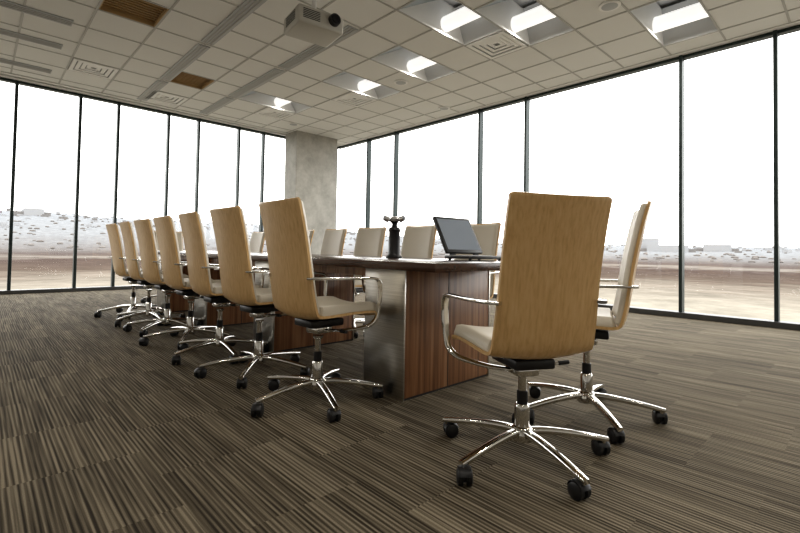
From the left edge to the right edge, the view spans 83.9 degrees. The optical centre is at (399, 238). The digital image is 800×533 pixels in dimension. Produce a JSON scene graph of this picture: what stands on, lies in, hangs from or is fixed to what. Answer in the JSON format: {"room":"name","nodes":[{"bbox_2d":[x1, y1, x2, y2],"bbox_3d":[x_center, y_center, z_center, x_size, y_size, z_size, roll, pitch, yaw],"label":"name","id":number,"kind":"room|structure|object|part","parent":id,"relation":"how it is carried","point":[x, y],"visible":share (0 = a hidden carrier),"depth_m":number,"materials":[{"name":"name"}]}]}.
{"room":"conference room","nodes":[
{"label":"conference room","id":0,"kind":"room"},
{"bbox_2d":[0,287,799,532],"bbox_3d":[-1.145,0.905,3.048,10.990,0.050,13.210,2,-2,-43],"label":"floor","id":1,"kind":"structure","parent":0,"point":[100,432],"depth_m":1.91,"materials":[{"name":"carpet"}]},
{"bbox_2d":[0,285,146,294],"bbox_3d":[-5.675,0.896,7.821,10.990,0.060,0.170,2,-2,-43],"label":"rail","id":2,"kind":"object","parent":1,"relation":"on","point":[45,290],"visible":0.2,"depth_m":7.65,"materials":[{"name":"grey metal"}]},
{"bbox_2d":[7,80,337,289],"bbox_3d":[-5.569,-0.844,7.966,10.742,3.430,0.110,2,-2,-43],"label":"mullions","id":3,"kind":"object","parent":2,"relation":"on","point":[16,81],"visible":0.56,"depth_m":8.21,"materials":[{"name":"grey metal"}]},
{"bbox_2d":[94,223,164,318],"bbox_3d":[-3.175,0.370,5.243,0.683,1.064,0.690,0,-2,44],"label":"office chair","id":4,"kind":"object","parent":1,"relation":"on","point":[116,245],"visible":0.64,"depth_m":5.08,"materials":[{"name":"brown wood"}]},
{"bbox_2d":[115,221,185,326],"bbox_3d":[-2.675,0.367,4.783,0.693,1.064,0.673,2,-2,-42],"label":"office chair","id":5,"kind":"object","parent":1,"relation":"on","point":[126,227],"visible":0.73,"depth_m":4.61,"materials":[{"name":"brown wood"}]},
{"bbox_2d":[141,231,182,302],"bbox_3d":[-3.385,0.410,6.541,0.708,1.044,0.668,2,-2,-41],"label":"office chair","id":6,"kind":"object","parent":1,"relation":"on","point":[179,234],"visible":0.08,"depth_m":6.78,"materials":[{"name":"beige leather"}]},
{"bbox_2d":[123,219,202,336],"bbox_3d":[-2.230,0.363,4.331,0.688,1.064,0.681,0,-2,43],"label":"office chair","id":7,"kind":"object","parent":1,"relation":"on","point":[151,271],"visible":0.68,"depth_m":4.16,"materials":[{"name":"brown wood"}]},
{"bbox_2d":[139,215,230,349],"bbox_3d":[-1.839,0.357,3.853,0.705,1.064,0.672,2,-2,-44],"label":"office chair","id":8,"kind":"object","parent":1,"relation":"on","point":[171,263],"visible":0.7,"depth_m":3.68,"materials":[{"name":"brown wood"}]},
{"bbox_2d":[171,211,268,364],"bbox_3d":[-1.354,0.353,3.366,0.706,1.064,0.657,2,-2,-41],"label":"office chair","id":9,"kind":"object","parent":1,"relation":"on","point":[198,265],"visible":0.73,"depth_m":3.23,"materials":[{"name":"brown wood"}]},
{"bbox_2d":[194,206,309,388],"bbox_3d":[-0.928,0.349,2.931,0.680,1.064,0.706,0,-2,44],"label":"office chair","id":10,"kind":"object","parent":1,"relation":"on","point":[236,269],"visible":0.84,"depth_m":2.77,"materials":[{"name":"brown wood"}]},
{"bbox_2d":[249,232,264,251],"bbox_3d":[-2.228,0.419,6.264,0.707,1.052,0.662,2,-2,-43],"label":"office chair","id":11,"kind":"object","parent":1,"relation":"on","point":[257,239],"visible":0.12,"depth_m":6.43,"materials":[{"name":"beige leather"}]},
{"bbox_2d":[284,130,336,253],"bbox_3d":[-2.133,-0.915,10.615,1.120,3.950,0.520,2,-2,-43],"label":"concrete column","id":12,"kind":"structure","parent":1,"relation":"on","point":[310,159],"depth_m":10.39,"materials":[{"name":"grey concrete"}]},
{"bbox_2d":[308,229,313,246],"bbox_3d":[-1.412,0.410,5.368,0.690,1.052,0.684,2,-2,-39],"label":"office chair","id":13,"kind":"object","parent":1,"relation":"on","point":[311,232],"visible":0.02,"depth_m":5.39,"materials":[{"name":"beige leather"}]},
{"bbox_2d":[250,197,383,422],"bbox_3d":[-0.469,0.343,2.397,0.693,1.064,0.684,2,-2,-43],"label":"office chair","id":14,"kind":"object","parent":1,"relation":"on","point":[292,279],"visible":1,"depth_m":2.28,"materials":[{"name":"brown wood"}]},
{"bbox_2d":[157,250,500,401],"bbox_3d":[-1.244,0.531,4.309,1.000,0.760,5.130,2,-2,-43],"label":"conference table","id":15,"kind":"object","parent":1,"relation":"on","point":[405,352],"visible":0.56,"depth_m":2.63,"materials":[{"name":"brown wood"}]},
{"bbox_3d":[-2.707,0.570,5.857,0.794,0.713,0.338,2,-2,-43],"label":"steel panel","id":16,"kind":"part","parent":15,"relation":"part of","materials":[{"name":"silver metal"}]},
{"bbox_3d":[-1.778,0.560,4.878,0.794,0.713,0.338,2,-2,-43],"label":"steel panel","id":17,"kind":"part","parent":15,"relation":"part of","materials":[{"name":"silver metal"}]},
{"bbox_3d":[-1.249,0.225,4.328,0.720,0.054,4.400,2,-2,-43],"label":"sub frame","id":18,"kind":"part","parent":15,"relation":"part of","materials":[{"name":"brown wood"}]},
{"bbox_3d":[-0.814,0.551,3.863,0.794,0.713,0.338,2,-2,-43],"label":"steel panel","id":19,"kind":"part","parent":15,"relation":"part of","materials":[{"name":"silver metal"}]},
{"bbox_2d":[383,215,405,257],"bbox_3d":[-0.038,-0.011,3.258,0.168,0.310,0.162,2,-2,-43],"label":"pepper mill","id":20,"kind":"object","parent":15,"relation":"on","point":[394,231],"visible":0.98,"depth_m":3.23,"materials":[{"name":"black plastic"}]},
{"bbox_3d":[0.192,0.540,2.804,0.794,0.713,0.338,2,-2,-43],"label":"steel panel","id":21,"kind":"part","parent":15,"relation":"part of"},
{"bbox_2d":[432,216,500,260],"bbox_3d":[0.455,0.000,2.975,0.340,0.290,0.348,2,-2,-37],"label":"laptop","id":22,"kind":"object","parent":15,"relation":"on","point":[457,235],"visible":0.98,"depth_m":3.01,"materials":[{"name":"black plastic"}]},
{"bbox_2d":[320,228,346,254],"bbox_3d":[-0.905,0.407,4.916,0.680,1.052,0.683,2,-2,-42],"label":"office chair","id":23,"kind":"object","parent":1,"relation":"on","point":[334,239],"visible":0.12,"depth_m":5.05,"materials":[{"name":"beige leather"}]},
{"bbox_2d":[353,227,386,337],"bbox_3d":[-0.504,0.402,4.442,0.658,1.052,0.710,0,-2,42],"label":"office chair","id":24,"kind":"object","parent":1,"relation":"on","point":[369,241],"visible":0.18,"depth_m":4.55,"materials":[{"name":"beige leather"}]},
{"bbox_2d":[361,225,436,335],"bbox_3d":[-0.017,0.397,3.916,0.704,1.052,0.679,2,-2,-41],"label":"office chair","id":25,"kind":"object","parent":1,"relation":"on","point":[418,241],"visible":0.2,"depth_m":4.07,"materials":[{"name":"beige leather"}]},
{"bbox_2d":[454,222,500,298],"bbox_3d":[0.450,0.393,3.465,0.704,1.052,0.681,2,-2,-44],"label":"office chair","id":26,"kind":"object","parent":1,"relation":"on","point":[487,235],"visible":0.12,"depth_m":3.50,"materials":[{"name":"beige leather"}]},
{"bbox_2d":[441,191,611,500],"bbox_3d":[0.509,0.362,1.783,0.696,1.028,0.670,1,-2,-14],"label":"office chair","id":27,"kind":"object","parent":1,"relation":"on","point":[548,299],"visible":1,"depth_m":1.60,"materials":[{"name":"brown wood"}]},
{"bbox_2d":[528,201,667,442],"bbox_3d":[0.980,0.366,2.264,0.667,1.062,0.686,0,-2,23],"label":"office chair","id":28,"kind":"object","parent":1,"relation":"on","point":[588,393],"visible":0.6,"depth_m":2.15,"materials":[{"name":"beige leather"}]},
{"bbox_2d":[493,293,799,330],"bbox_3d":[2.857,1.012,6.768,0.180,0.070,13.095,2,-2,-43],"label":"rail","id":29,"kind":"object","parent":1,"relation":"on","point":[651,311],"visible":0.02,"depth_m":5.56,"materials":[{"name":"grey metal"}]},
{"bbox_2d":[365,30,779,321],"bbox_3d":[2.957,-0.732,6.771,0.120,3.420,10.865,2,-2,-43],"label":"mullions","id":30,"kind":"object","parent":29,"relation":"on","point":[775,35],"visible":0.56,"depth_m":5.91,"materials":[{"name":"grey metal"}]},
{"bbox_2d":[0,0,799,143],"bbox_3d":[-1.014,-2.622,2.958,10.832,0.020,12.842,2,-2,-43],"label":"ceiling","id":31,"kind":"structure","parent":0,"point":[398,28],"depth_m":6.06,"materials":[{"name":"white tile"}]},
{"bbox_2d":[0,58,51,73],"bbox_3d":[-5.591,-2.585,6.663,0.586,0.017,0.214,2,-2,-43],"label":"ceiling vent","id":32,"kind":"object","parent":31,"relation":"in","point":[2,60],"depth_m":6.66,"materials":[{"name":"grey metal"}]},
{"bbox_2d":[0,28,62,49],"bbox_3d":[-4.779,-2.594,5.785,0.622,0.017,0.210,2,-2,-43],"label":"ceiling vent","id":33,"kind":"object","parent":31,"relation":"in","point":[2,31],"depth_m":5.79,"materials":[{"name":"grey metal"}]},
{"bbox_2d":[0,0,73,25],"bbox_3d":[-4.171,-2.600,5.127,0.646,0.017,0.206,2,-2,-43],"label":"ceiling vent","id":34,"kind":"object","parent":31,"relation":"in","point":[4,3],"depth_m":5.12,"materials":[{"name":"grey metal"}]},
{"bbox_2d":[99,0,168,26],"bbox_3d":[-3.008,-2.627,5.030,0.600,0.070,0.600,2,-2,-43],"label":"louvres","id":35,"kind":"object","parent":31,"relation":"in","point":[141,11],"depth_m":5.12,"materials":[{"name":"brown wood"}]},
{"bbox_2d":[166,72,213,88],"bbox_3d":[-3.377,-2.578,7.161,0.600,0.070,0.600,2,-2,-43],"label":"louvres","id":36,"kind":"object","parent":31,"relation":"in","point":[183,78],"depth_m":7.27,"materials":[{"name":"brown wood"}]},
{"bbox_2d":[137,0,266,100],"bbox_3d":[-3.105,-2.548,6.423,0.168,0.017,4.690,2,-2,-43],"label":"ceiling vent","id":37,"kind":"object","parent":31,"relation":"in","point":[245,9],"depth_m":5.78,"materials":[{"name":"grey metal"}]},
{"bbox_2d":[199,25,358,114],"bbox_3d":[-2.241,-2.515,7.103,0.172,0.017,4.906,2,-2,-43],"label":"ceiling vent","id":38,"kind":"object","parent":31,"relation":"in","point":[348,30],"depth_m":6.70,"materials":[{"name":"grey metal"}]},
{"bbox_2d":[284,0,342,46],"bbox_3d":[-0.881,-2.333,4.600,0.503,0.453,0.450,2,-2,-35],"label":"ceiling projector","id":39,"kind":"object","parent":31,"relation":"hanging from","point":[312,25],"depth_m":4.50,"materials":[{"name":"white plastic"}]},
{"bbox_2d":[0,0,799,142],"bbox_3d":[-1.010,-2.624,2.954,10.840,0.036,12.860,2,-2,-43],"label":"grid","id":40,"kind":"object","parent":31,"relation":"attached to","point":[785,11],"visible":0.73,"depth_m":6.06,"materials":[{"name":"grey metal"}]},
{"bbox_2d":[68,58,118,79],"bbox_3d":[-4.661,-2.594,6.770,0.580,0.062,0.580,2,-2,-43],"label":"air diffuser","id":41,"kind":"object","parent":40,"relation":"attached to","point":[85,67],"visible":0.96,"depth_m":6.78,"materials":[{"name":"white metal"}]},
{"bbox_2d":[149,91,188,105],"bbox_3d":[-4.204,-2.553,8.030,0.580,0.062,0.580,2,-2,-43],"label":"air diffuser","id":42,"kind":"object","parent":40,"relation":"attached to","point":[159,96],"visible":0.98,"depth_m":8.07,"materials":[{"name":"white metal"}]},
{"bbox_2d":[238,91,309,112],"bbox_3d":[-2.287,-2.707,8.197,1.200,0.420,0.600,2,-2,-43],"label":"recessed light","id":43,"kind":"object","parent":40,"relation":"attached to","point":[263,99],"visible":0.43,"depth_m":8.39,"materials":[{"name":"white metal"}]},
{"bbox_2d":[255,107,293,119],"bbox_3d":[-2.486,-2.502,8.834,0.580,0.062,0.580,2,-2,-43],"label":"air diffuser","id":44,"kind":"object","parent":40,"relation":"attached to","point":[269,112],"visible":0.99,"depth_m":8.85,"materials":[{"name":"white metal"}]},
{"bbox_2d":[332,92,375,106],"bbox_3d":[-0.811,-2.497,7.942,0.580,0.062,0.580,2,-2,-43],"label":"air diffuser","id":45,"kind":"object","parent":40,"relation":"attached to","point":[356,100],"visible":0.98,"depth_m":7.96,"materials":[{"name":"white metal"}]},
{"bbox_2d":[323,72,399,98],"bbox_3d":[-0.612,-2.701,7.305,1.200,0.420,0.600,2,-2,-43],"label":"recessed light","id":46,"kind":"object","parent":40,"relation":"attached to","point":[345,80],"visible":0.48,"depth_m":7.51,"materials":[{"name":"white metal"}]},
{"bbox_2d":[372,46,454,81],"bbox_3d":[0.214,-2.709,6.435,1.200,0.420,0.600,2,-2,-43],"label":"recessed light","id":47,"kind":"object","parent":40,"relation":"attached to","point":[399,58],"visible":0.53,"depth_m":6.65,"materials":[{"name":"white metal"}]},
{"bbox_2d":[399,0,500,44],"bbox_3d":[0.605,-2.736,5.152,1.200,0.420,0.600,2,-2,-43],"label":"recessed light","id":48,"kind":"object","parent":40,"relation":"attached to","point":[450,18],"visible":0.78,"depth_m":5.38,"materials":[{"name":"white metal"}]},
{"bbox_2d":[466,30,527,58],"bbox_3d":[1.254,-2.517,5.766,0.580,0.062,0.580,2,-2,-43],"label":"air diffuser","id":49,"kind":"object","parent":40,"relation":"attached to","point":[501,43],"visible":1,"depth_m":5.77,"materials":[{"name":"white metal"}]},
{"bbox_2d":[475,0,572,44],"bbox_3d":[1.453,-2.722,5.130,1.200,0.420,0.600,2,-2,-43],"label":"recessed light","id":50,"kind":"object","parent":40,"relation":"attached to","point":[529,21],"visible":0.77,"depth_m":5.37,"materials":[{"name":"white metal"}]},
{"bbox_2d":[631,0,716,45],"bbox_3d":[3.150,-2.693,5.085,1.200,0.420,0.600,2,-2,-43],"label":"recessed light","id":51,"kind":"object","parent":40,"relation":"attached to","point":[669,21],"visible":0.75,"depth_m":5.32,"materials":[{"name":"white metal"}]},
{"bbox_2d":[0,20,799,146],"bbox_3d":[-1.083,-2.628,3.140,10.990,0.060,13.210,2,-2,-43],"label":"trim","id":52,"kind":"structure","parent":31,"relation":"attached to","point":[3,74],"depth_m":7.66,"materials":[{"name":"black metal"}]},
{"bbox_2d":[394,79,407,84],"bbox_3d":[0.014,-2.475,7.071,0.220,0.021,0.220,2,-2,-43],"label":"ceiling speaker","id":53,"kind":"object","parent":31,"relation":"in","point":[400,81],"depth_m":7.04},
{"bbox_2d":[438,106,449,109],"bbox_3d":[0.825,-2.428,8.322,0.220,0.021,0.220,2,-2,-43],"label":"ceiling speaker","id":54,"kind":"object","parent":31,"relation":"in","point":[441,107],"depth_m":8.29},
{"bbox_2d":[598,0,620,11],"bbox_3d":[2.254,-2.496,4.785,0.220,0.021,0.220,2,-2,-43],"label":"ceiling speaker","id":55,"kind":"object","parent":31,"relation":"in","point":[610,5],"depth_m":4.76},
{"bbox_3d":[2.940,-2.663,6.962,0.100,0.470,13.210,2,-2,-43],"label":"wall","id":56,"kind":"structure","parent":0,"visible":0},
{"bbox_2d":[337,24,799,148],"bbox_3d":[2.920,-2.409,6.899,0.100,0.039,13.150,2,-2,-43],"label":"rail","id":57,"kind":"object","parent":56,"relation":"attached to","point":[796,28],"visible":1,"depth_m":6.62,"materials":[{"name":"grey metal"}]},
{"label":"outside","id":58,"kind":"structure","parent":0,"visible":0},
{"bbox_2d":[0,210,799,322],"bbox_3d":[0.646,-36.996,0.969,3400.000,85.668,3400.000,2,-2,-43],"label":"landscape","id":59,"kind":"structure","parent":58,"point":[725,285],"depth_m":138.45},
{"bbox_2d":[0,208,799,262],"bbox_3d":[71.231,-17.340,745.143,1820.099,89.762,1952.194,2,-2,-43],"label":"town","id":60,"kind":"object","parent":59,"relation":"on","point":[648,244],"visible":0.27,"depth_m":757.46,"materials":[{"name":"grey"}]},
{"bbox_3d":[-5.626,-2.785,8.006,11.090,0.470,0.100,2,-2,-43],"label":"wall","id":61,"kind":"structure","parent":0,"visible":0},
{"bbox_2d":[0,77,285,138],"bbox_3d":[-5.632,-2.531,7.929,10.990,0.039,0.100,2,-2,-43],"label":"rail","id":62,"kind":"object","parent":61,"relation":"attached to","point":[1,78],"visible":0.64,"depth_m":8.40,"materials":[{"name":"grey metal"}]}
]}

